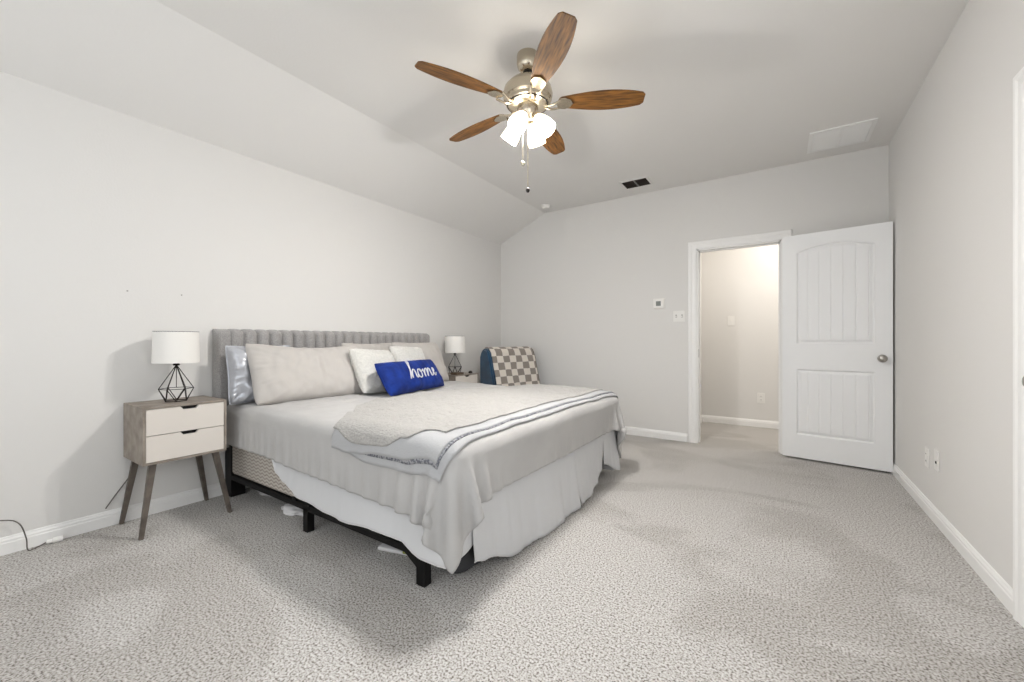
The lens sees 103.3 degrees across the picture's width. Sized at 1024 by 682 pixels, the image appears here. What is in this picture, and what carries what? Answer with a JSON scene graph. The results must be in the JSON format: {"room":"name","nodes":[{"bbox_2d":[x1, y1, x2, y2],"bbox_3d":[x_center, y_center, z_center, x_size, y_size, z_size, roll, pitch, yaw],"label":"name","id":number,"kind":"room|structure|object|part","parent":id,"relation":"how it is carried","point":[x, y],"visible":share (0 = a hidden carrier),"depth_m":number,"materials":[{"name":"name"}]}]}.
{"room":"bedroom","nodes":[
{"label":"bedroom","id":0,"kind":"room"},
{"bbox_2d":[0,71,500,537],"bbox_3d":[-1.762,-0.151,3.343,0.120,2.444,5.894,0,0,33],"label":"wall","id":1,"kind":"structure","parent":0,"point":[98,203],"depth_m":2.49,"materials":[{"name":"white paint"}]},
{"bbox_2d":[105,478,127,508],"bbox_3d":[-2.290,0.798,2.422,0.010,0.337,0.210,0,0,32],"label":"lamp cord","id":2,"kind":"object","parent":1,"relation":"attached to","point":[127,478],"visible":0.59,"depth_m":2.37,"materials":[{"name":"grey plastic"}]},
{"bbox_2d":[0,483,249,555],"bbox_3d":[-1.706,1.027,3.307,0.014,0.088,5.634,0,0,33],"label":"baseboard","id":3,"kind":"structure","parent":1,"relation":"attached to","point":[13,543],"depth_m":2.30,"materials":[{"name":"white paint"}]},
{"bbox_2d":[0,0,968,243],"bbox_3d":[-0.033,-1.542,2.200,4.286,0.495,5.894,0,0,33],"label":"ceiling","id":4,"kind":"structure","parent":0,"point":[333,93],"depth_m":2.50,"materials":[{"name":"white paint"}]},
{"bbox_2d":[415,11,644,192],"bbox_3d":[0.077,-1.265,2.401,1.258,0.808,1.269,0,0,33],"label":"ceiling fan","id":5,"kind":"object","parent":4,"relation":"hanging from","point":[528,94],"visible":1,"depth_m":2.29,"materials":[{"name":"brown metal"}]},
{"bbox_3d":[-0.269,-1.385,2.147,0.487,0.035,0.138,0,0,-31],"label":"blade","id":6,"kind":"part","parent":5,"relation":"part of","materials":[{"name":"brown wood"}]},
{"bbox_3d":[-0.226,-1.385,2.639,0.487,0.035,0.138,0,0,41],"label":"blade","id":7,"kind":"part","parent":5,"relation":"part of","materials":[{"name":"brown wood"}]},
{"bbox_3d":[-0.001,-1.237,2.415,0.130,0.138,0.104,0,0,33],"label":"lamp shade","id":8,"kind":"part","parent":5,"relation":"part of","materials":[{"name":"white glass"}]},
{"bbox_3d":[0.040,-1.237,2.270,0.104,0.138,0.130,0,0,33],"label":"lamp shade","id":9,"kind":"part","parent":5,"relation":"part of","materials":[{"name":"white glass"}]},
{"bbox_3d":[0.092,-1.094,2.342,0.005,0.440,0.005,0,0,33],"label":"pull chain","id":10,"kind":"part","parent":5,"relation":"part of","materials":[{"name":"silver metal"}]},
{"bbox_3d":[0.144,-1.237,2.457,0.104,0.138,0.130,0,0,33],"label":"lamp shade","id":11,"kind":"part","parent":5,"relation":"part of","materials":[{"name":"white glass"}]},
{"bbox_3d":[0.185,-1.237,2.311,0.130,0.138,0.104,0,0,33],"label":"lamp shade","id":12,"kind":"part","parent":5,"relation":"part of","materials":[{"name":"white glass"}]},
{"bbox_3d":[0.256,-1.385,2.751,0.138,0.035,0.487,0,0,23],"label":"blade","id":13,"kind":"part","parent":5,"relation":"part of","materials":[{"name":"brown wood"}]},
{"bbox_3d":[0.186,-1.385,1.954,0.138,0.035,0.487,0,0,-13],"label":"blade","id":14,"kind":"part","parent":5,"relation":"part of","materials":[{"name":"brown wood"}]},
{"bbox_3d":[0.511,-1.385,2.327,0.487,0.035,0.138,0,0,5],"label":"blade","id":15,"kind":"part","parent":5,"relation":"part of","materials":[{"name":"brown wood"}]},
{"bbox_2d":[541,204,550,209],"bbox_3d":[0.416,-1.647,4.981,0.124,0.044,0.124,0,0,33],"label":"smoke detector","id":16,"kind":"object","parent":4,"relation":"attached to","point":[544,206],"visible":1,"depth_m":4.94,"materials":[{"name":"white plastic"}]},
{"bbox_2d":[619,176,652,189],"bbox_3d":[1.309,-1.663,4.270,0.287,0.012,0.232,0,0,33],"label":"ceiling vent","id":17,"kind":"object","parent":4,"relation":"in","point":[643,181],"visible":1,"depth_m":4.26,"materials":[{"name":"black metal"}]},
{"bbox_2d":[807,117,877,153],"bbox_3d":[2.670,-1.664,3.301,0.413,0.011,0.408,0,0,33],"label":"ceiling vent","id":18,"kind":"object","parent":4,"relation":"in","point":[857,132],"visible":1,"depth_m":3.28,"materials":[{"name":"white metal"}]},
{"bbox_2d":[0,422,1023,681],"bbox_3d":[0.942,1.121,2.314,5.926,0.100,7.500,0,0,33],"label":"floor","id":19,"kind":"structure","parent":0,"point":[726,556],"depth_m":1.69,"materials":[{"name":"beige carpet"}]},
{"bbox_2d":[0,520,62,550],"bbox_3d":[-2.617,0.968,1.872,0.041,0.210,0.736,0,0,34],"label":"power cable","id":20,"kind":"object","parent":19,"relation":"on","point":[58,538],"visible":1,"depth_m":2.12,"materials":[{"name":"white plastic"}]},
{"bbox_2d":[119,395,231,540],"bbox_3d":[-2.031,0.718,2.458,0.372,0.707,0.444,0,0,33],"label":"nightstand","id":21,"kind":"object","parent":19,"relation":"on","point":[155,432],"visible":0.98,"depth_m":2.35,"materials":[{"name":"grey wood"}]},
{"bbox_3d":[-2.260,0.877,2.396,0.094,0.388,0.037,0,0,-44],"label":"leg","id":22,"kind":"part","parent":21,"relation":"part of","materials":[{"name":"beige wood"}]},
{"bbox_3d":[-2.003,0.877,2.229,0.042,0.388,0.113,0,0,-12],"label":"leg","id":23,"kind":"part","parent":21,"relation":"part of","materials":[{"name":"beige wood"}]},
{"bbox_2d":[151,331,199,401],"bbox_3d":[-2.044,0.151,2.466,0.228,0.424,0.228,0,0,33],"label":"table lamp","id":24,"kind":"object","parent":21,"relation":"on","point":[168,347],"visible":1,"depth_m":2.39,"materials":[{"name":"white fabric"}]},
{"bbox_3d":[-2.044,0.035,2.466,0.228,0.190,0.228,0,0,33],"label":"lamp shade","id":25,"kind":"part","parent":24,"relation":"part of","materials":[{"name":"white fabric"}]},
{"bbox_3d":[-1.907,0.597,2.376,0.018,0.143,0.371,0,0,33],"label":"drawer","id":26,"kind":"part","parent":21,"relation":"part of","materials":[{"name":"beige paint"}]},
{"bbox_3d":[-1.907,0.450,2.376,0.018,0.143,0.371,0,0,33],"label":"drawer","id":27,"kind":"part","parent":21,"relation":"part of","materials":[{"name":"beige paint"}]},
{"bbox_3d":[-1.908,0.389,2.391,0.003,0.020,0.092,0,0,33],"label":"finger pull","id":28,"kind":"part","parent":21,"relation":"part of","materials":[{"name":"black metal"}]},
{"bbox_3d":[-1.908,0.536,2.391,0.003,0.020,0.092,0,0,33],"label":"finger pull","id":29,"kind":"part","parent":21,"relation":"part of","materials":[{"name":"black metal"}]},
{"bbox_3d":[-2.064,0.877,2.693,0.037,0.388,0.094,0,0,21],"label":"leg","id":30,"kind":"part","parent":21,"relation":"part of","materials":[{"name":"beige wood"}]},
{"bbox_3d":[-1.809,0.877,2.522,0.113,0.388,0.042,0,0,-12],"label":"leg","id":31,"kind":"part","parent":21,"relation":"part of","materials":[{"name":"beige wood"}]},
{"bbox_2d":[281,504,302,516],"bbox_3d":[-1.359,1.044,2.527,0.254,0.052,0.114,0,0,33],"label":"crumpled cloth","id":32,"kind":"object","parent":19,"relation":"on","point":[288,509],"visible":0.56,"depth_m":2.48,"materials":[{"name":"white fabric"}]},
{"bbox_2d":[212,329,430,587],"bbox_3d":[-0.626,0.491,3.036,2.103,1.160,2.015,0,0,33],"label":"king bed","id":33,"kind":"object","parent":19,"relation":"on","point":[235,484],"visible":0.15,"depth_m":2.79,"materials":[{"name":"grey fabric"}]},
{"bbox_3d":[-1.942,0.891,2.842,0.095,0.360,0.090,0,0,33],"label":"headboard leg","id":34,"kind":"part","parent":33,"relation":"part of","materials":[{"name":"black metal"}]},
{"bbox_3d":[-1.150,0.994,2.291,0.085,0.155,0.048,0,0,33],"label":"leg","id":35,"kind":"part","parent":33,"relation":"part of","materials":[{"name":"black metal"}]},
{"bbox_3d":[-1.463,0.322,3.590,0.095,0.819,2.015,0,0,33],"label":"headboard","id":36,"kind":"part","parent":33,"relation":"part of","materials":[{"name":"grey fabric"}]},
{"bbox_3d":[-1.093,0.935,2.249,2.015,0.032,0.035,0,0,33],"label":"rail","id":37,"kind":"part","parent":33,"relation":"part of","materials":[{"name":"black metal"}]},
{"bbox_2d":[232,446,602,496],"bbox_3d":[-0.573,0.793,3.037,1.995,0.243,1.915,0,0,33],"label":"box spring","id":38,"kind":"object","parent":33,"relation":"on","point":[248,465],"visible":0.12,"depth_m":2.59,"materials":[{"name":"grey fabric"}]},
{"bbox_3d":[-0.420,0.994,1.809,0.150,0.155,0.048,0,0,33],"label":"leg","id":39,"kind":"part","parent":33,"relation":"part of","materials":[{"name":"black metal"}]},
{"bbox_2d":[227,381,626,574],"bbox_3d":[-0.500,0.674,2.992,2.139,0.559,2.156,0,0,33],"label":"duvet","id":40,"kind":"object","parent":33,"relation":"on","point":[297,435],"visible":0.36,"depth_m":2.06,"materials":[{"name":"grey fabric"}]},
{"bbox_2d":[225,345,289,404],"bbox_3d":[-1.755,0.223,2.833,0.228,0.390,0.417,0,0,36],"label":"bed pillow","id":41,"kind":"object","parent":40,"relation":"on","point":[240,389],"visible":0.43,"depth_m":2.67,"materials":[{"name":"silver fabric"}]},
{"bbox_2d":[246,343,364,404],"bbox_3d":[-1.447,0.222,2.994,0.293,0.414,0.870,0,0,39],"label":"bed pillow","id":42,"kind":"object","parent":40,"relation":"on","point":[279,374],"visible":0.79,"depth_m":2.81,"materials":[{"name":"grey fabric"}]},
{"bbox_2d":[341,343,390,350],"bbox_3d":[-1.252,0.206,3.633,0.202,0.384,0.554,0,0,35],"label":"bed pillow","id":43,"kind":"object","parent":40,"relation":"on","point":[381,346],"visible":0.16,"depth_m":3.63,"materials":[{"name":"grey fabric"}]},
{"bbox_2d":[349,349,394,392],"bbox_3d":[-1.084,0.236,3.252,0.258,0.358,0.420,0,0,29],"label":"throw pillow","id":44,"kind":"object","parent":40,"relation":"on","point":[363,361],"visible":0.7,"depth_m":3.11,"materials":[{"name":"white fabric"}]},
{"bbox_2d":[389,346,424,361],"bbox_3d":[-0.897,0.222,3.626,0.224,0.360,0.415,0,0,27],"label":"throw pillow","id":45,"kind":"object","parent":40,"relation":"on","point":[399,353],"visible":0.34,"depth_m":3.56,"materials":[{"name":"white fabric"}]},
{"bbox_2d":[374,359,443,395],"bbox_3d":[-0.818,0.283,3.347,0.210,0.252,0.791,0,0,21],"label":"lumbar cushion","id":46,"kind":"object","parent":40,"relation":"on","point":[400,377],"visible":1,"depth_m":3.19,"materials":[{"name":"blue fabric"}]},
{"bbox_2d":[391,342,448,380],"bbox_3d":[-0.882,0.209,3.964,0.263,0.397,0.631,0,0,29],"label":"bed pillow","id":47,"kind":"object","parent":40,"relation":"on","point":[430,350],"visible":0.3,"depth_m":4.04,"materials":[{"name":"grey fabric"}]},
{"bbox_2d":[331,384,617,482],"bbox_3d":[-0.152,0.522,2.776,1.145,0.310,2.108,0,0,33],"label":"throw blanket","id":48,"kind":"object","parent":40,"relation":"on","point":[419,433],"visible":0.97,"depth_m":2.02,"materials":[{"name":"grey fabric"}]},
{"bbox_2d":[272,430,620,568],"bbox_3d":[-0.486,0.865,2.962,1.983,0.403,2.044,0,0,33],"label":"bed skirt","id":49,"kind":"object","parent":33,"relation":"attached to","point":[526,510],"visible":0.61,"depth_m":2.10,"materials":[{"name":"white fabric"}]},
{"bbox_3d":[-0.848,0.787,2.026,1.430,0.247,0.056,0,0,33],"label":"skirt panel","id":50,"kind":"part","parent":49,"relation":"part of","materials":[{"name":"white fabric"}]},
{"bbox_3d":[-0.213,0.797,1.729,0.021,0.263,0.201,0,0,37],"label":"skirt panel","id":51,"kind":"part","parent":49,"relation":"part of","materials":[{"name":"white fabric"}]},
{"bbox_3d":[0.127,0.865,2.170,0.059,0.400,1.041,0,0,34],"label":"skirt panel","id":52,"kind":"part","parent":49,"relation":"part of","materials":[{"name":"white fabric"}]},
{"bbox_3d":[0.547,0.864,2.803,0.064,0.398,0.620,0,0,33],"label":"skirt panel","id":53,"kind":"part","parent":49,"relation":"part of","materials":[{"name":"white fabric"}]},
{"bbox_3d":[0.034,0.859,3.813,1.910,0.385,0.037,0,0,33],"label":"skirt panel","id":54,"kind":"part","parent":49,"relation":"part of","materials":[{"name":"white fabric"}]},
{"bbox_3d":[0.767,0.854,3.182,0.039,0.375,0.293,0,0,42],"label":"skirt panel","id":55,"kind":"part","parent":49,"relation":"part of","materials":[{"name":"white fabric"}]},
{"bbox_2d":[378,543,406,555],"bbox_3d":[-0.552,1.022,2.066,0.270,0.096,0.086,0,0,19],"label":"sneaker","id":56,"kind":"object","parent":19,"relation":"on","point":[383,547],"visible":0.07,"depth_m":2.06,"materials":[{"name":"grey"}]},
{"bbox_2d":[448,372,477,382],"bbox_3d":[-0.630,0.718,4.577,0.372,0.707,0.444,0,0,33],"label":"nightstand","id":57,"kind":"object","parent":19,"relation":"on","point":[466,377],"visible":0.07,"depth_m":4.50,"materials":[{"name":"grey wood"}]},
{"bbox_2d":[445,336,464,373],"bbox_3d":[-0.644,0.151,4.574,0.228,0.424,0.228,0,0,33],"label":"table lamp","id":58,"kind":"object","parent":57,"relation":"on","point":[453,344],"visible":0.94,"depth_m":4.48,"materials":[{"name":"white fabric"}]},
{"bbox_3d":[-0.644,0.035,4.574,0.228,0.190,0.228,0,0,33],"label":"lamp shade","id":59,"kind":"part","parent":58,"relation":"part of","materials":[{"name":"white fabric"}]},
{"bbox_2d":[451,372,463,374],"bbox_3d":[-0.598,0.352,4.435,0.080,0.024,0.120,0,0,33],"label":"box","id":60,"kind":"object","parent":57,"relation":"on","point":[452,373],"visible":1,"depth_m":4.41,"materials":[{"name":"brown"}]},
{"bbox_3d":[-0.506,0.450,4.495,0.018,0.143,0.371,0,0,33],"label":"drawer","id":61,"kind":"part","parent":57,"relation":"part of","materials":[{"name":"beige paint"}]},
{"bbox_2d":[446,546,480,573],"bbox_3d":[-0.254,0.998,1.964,0.244,0.144,0.282,0,0,33],"label":"bag","id":62,"kind":"object","parent":19,"relation":"on","point":[467,561],"visible":0.18,"depth_m":1.85,"materials":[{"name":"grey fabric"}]},
{"bbox_2d":[480,349,496,384],"bbox_3d":[0.088,0.579,4.804,0.700,0.985,0.650,0,0,-42],"label":"accent chair","id":63,"kind":"object","parent":19,"relation":"on","point":[487,374],"visible":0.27,"depth_m":4.71,"materials":[{"name":"teal fabric"}]},
{"bbox_2d":[484,346,539,385],"bbox_3d":[-0.004,0.333,4.960,0.715,0.536,0.337,0,0,-42],"label":"throw","id":64,"kind":"object","parent":63,"relation":"on","point":[512,366],"visible":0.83,"depth_m":4.88,"materials":[{"name":"grey fabric"}]},
{"bbox_2d":[501,145,888,433],"bbox_3d":[1.556,-0.304,4.604,4.026,2.750,0.130,0,0,33],"label":"wall","id":65,"kind":"structure","parent":0,"point":[580,285],"depth_m":4.59,"materials":[{"name":"white paint"}]},
{"bbox_2d":[625,426,687,441],"bbox_3d":[0.854,1.027,4.982,2.437,0.088,0.014,0,0,33],"label":"baseboard","id":66,"kind":"structure","parent":65,"relation":"attached to","point":[668,435],"depth_m":4.47,"materials":[{"name":"white paint"}]},
{"bbox_2d":[653,298,664,308],"bbox_3d":[1.621,-0.416,4.468,0.128,0.115,0.025,0,0,33],"label":"thermostat","id":67,"kind":"object","parent":65,"relation":"attached to","point":[659,303],"visible":1,"depth_m":4.46,"materials":[{"name":"white plastic"}]},
{"bbox_2d":[673,310,684,321],"bbox_3d":[1.796,-0.271,4.358,0.118,0.118,0.016,0,0,33],"label":"light switch","id":68,"kind":"object","parent":65,"relation":"attached to","point":[678,316],"visible":1,"depth_m":4.36,"materials":[{"name":"white plastic"}]},
{"bbox_2d":[688,230,791,453],"bbox_3d":[2.288,0.011,4.109,0.909,2.121,0.149,0,0,33],"label":"trim","id":69,"kind":"structure","parent":65,"relation":"attached to","point":[770,238],"depth_m":4.26,"materials":[{"name":"white paint"}]},
{"bbox_2d":[783,221,892,471],"bbox_3d":[2.780,0.044,3.496,0.747,2.018,0.166,0,0,38],"label":"door","id":70,"kind":"structure","parent":65,"relation":"in","point":[838,283],"depth_m":3.48,"materials":[{"name":"white paint"}]},
{"bbox_3d":[2.992,0.140,3.270,0.064,0.064,0.066,0,0,42],"label":"knob","id":71,"kind":"part","parent":70,"relation":"part of","materials":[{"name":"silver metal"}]},
{"bbox_2d":[700,253,701,415],"bbox_3d":[2.180,-0.299,4.969,0.100,2.740,1.166,0,0,33],"label":"wall","id":72,"kind":"structure","parent":0,"point":[700,253],"depth_m":5.34,"materials":[{"name":"white paint"}]},
{"bbox_2d":[702,244,778,421],"bbox_3d":[3.435,-0.299,4.898,2.272,2.740,0.100,0,0,33],"label":"wall","id":73,"kind":"structure","parent":0,"point":[740,361],"depth_m":5.18,"materials":[{"name":"white paint"}]},
{"bbox_2d":[728,316,734,325],"bbox_3d":[2.828,-0.264,5.229,0.080,0.125,0.016,0,0,33],"label":"light switch","id":74,"kind":"object","parent":73,"relation":"attached to","point":[731,319],"visible":1,"depth_m":5.23,"materials":[{"name":"white plastic"}]},
{"bbox_2d":[702,415,778,428],"bbox_3d":[3.445,1.027,4.823,2.172,0.088,0.014,0,0,33],"label":"baseboard","id":75,"kind":"structure","parent":73,"relation":"attached to","point":[706,418],"depth_m":5.16,"materials":[{"name":"white paint"}]},
{"bbox_2d":[757,393,764,402],"bbox_3d":[3.104,0.708,5.051,0.080,0.125,0.010,0,0,33],"label":"wall outlet","id":76,"kind":"object","parent":73,"relation":"attached to","point":[760,396],"visible":1,"depth_m":5.05,"materials":[{"name":"white plastic"}]},
{"bbox_2d":[889,0,1023,588],"bbox_3d":[1.700,-0.304,1.054,0.130,2.750,5.894,0,0,33],"label":"wall","id":77,"kind":"structure","parent":0,"point":[951,152],"depth_m":2.06,"materials":[{"name":"white paint"}]},
{"bbox_2d":[925,447,929,467],"bbox_3d":[2.595,0.726,2.534,0.010,0.120,0.075,0,0,33],"label":"wall outlet","id":78,"kind":"object","parent":77,"relation":"attached to","point":[927,451],"visible":1,"depth_m":2.52,"materials":[{"name":"white plastic"}]},
{"bbox_2d":[934,449,938,471],"bbox_3d":[2.494,0.699,2.379,0.008,0.120,0.075,0,0,33],"label":"wall jack","id":79,"kind":"object","parent":77,"relation":"attached to","point":[936,452],"visible":1,"depth_m":2.37,"materials":[{"name":"white plastic"}]},
{"bbox_2d":[891,462,1012,615],"bbox_3d":[2.572,1.027,2.503,0.014,0.088,2.254,0,0,33],"label":"baseboard","id":80,"kind":"structure","parent":77,"relation":"attached to","point":[1002,590],"depth_m":2.01,"materials":[{"name":"white paint"}]},
{"bbox_2d":[1013,67,1023,626],"bbox_3d":[1.744,0.025,1.137,0.149,2.092,0.944,0,0,33],"label":"trim","id":81,"kind":"structure","parent":77,"relation":"attached to","point":[1018,80],"depth_m":1.53,"materials":[{"name":"white paint"}]}
]}

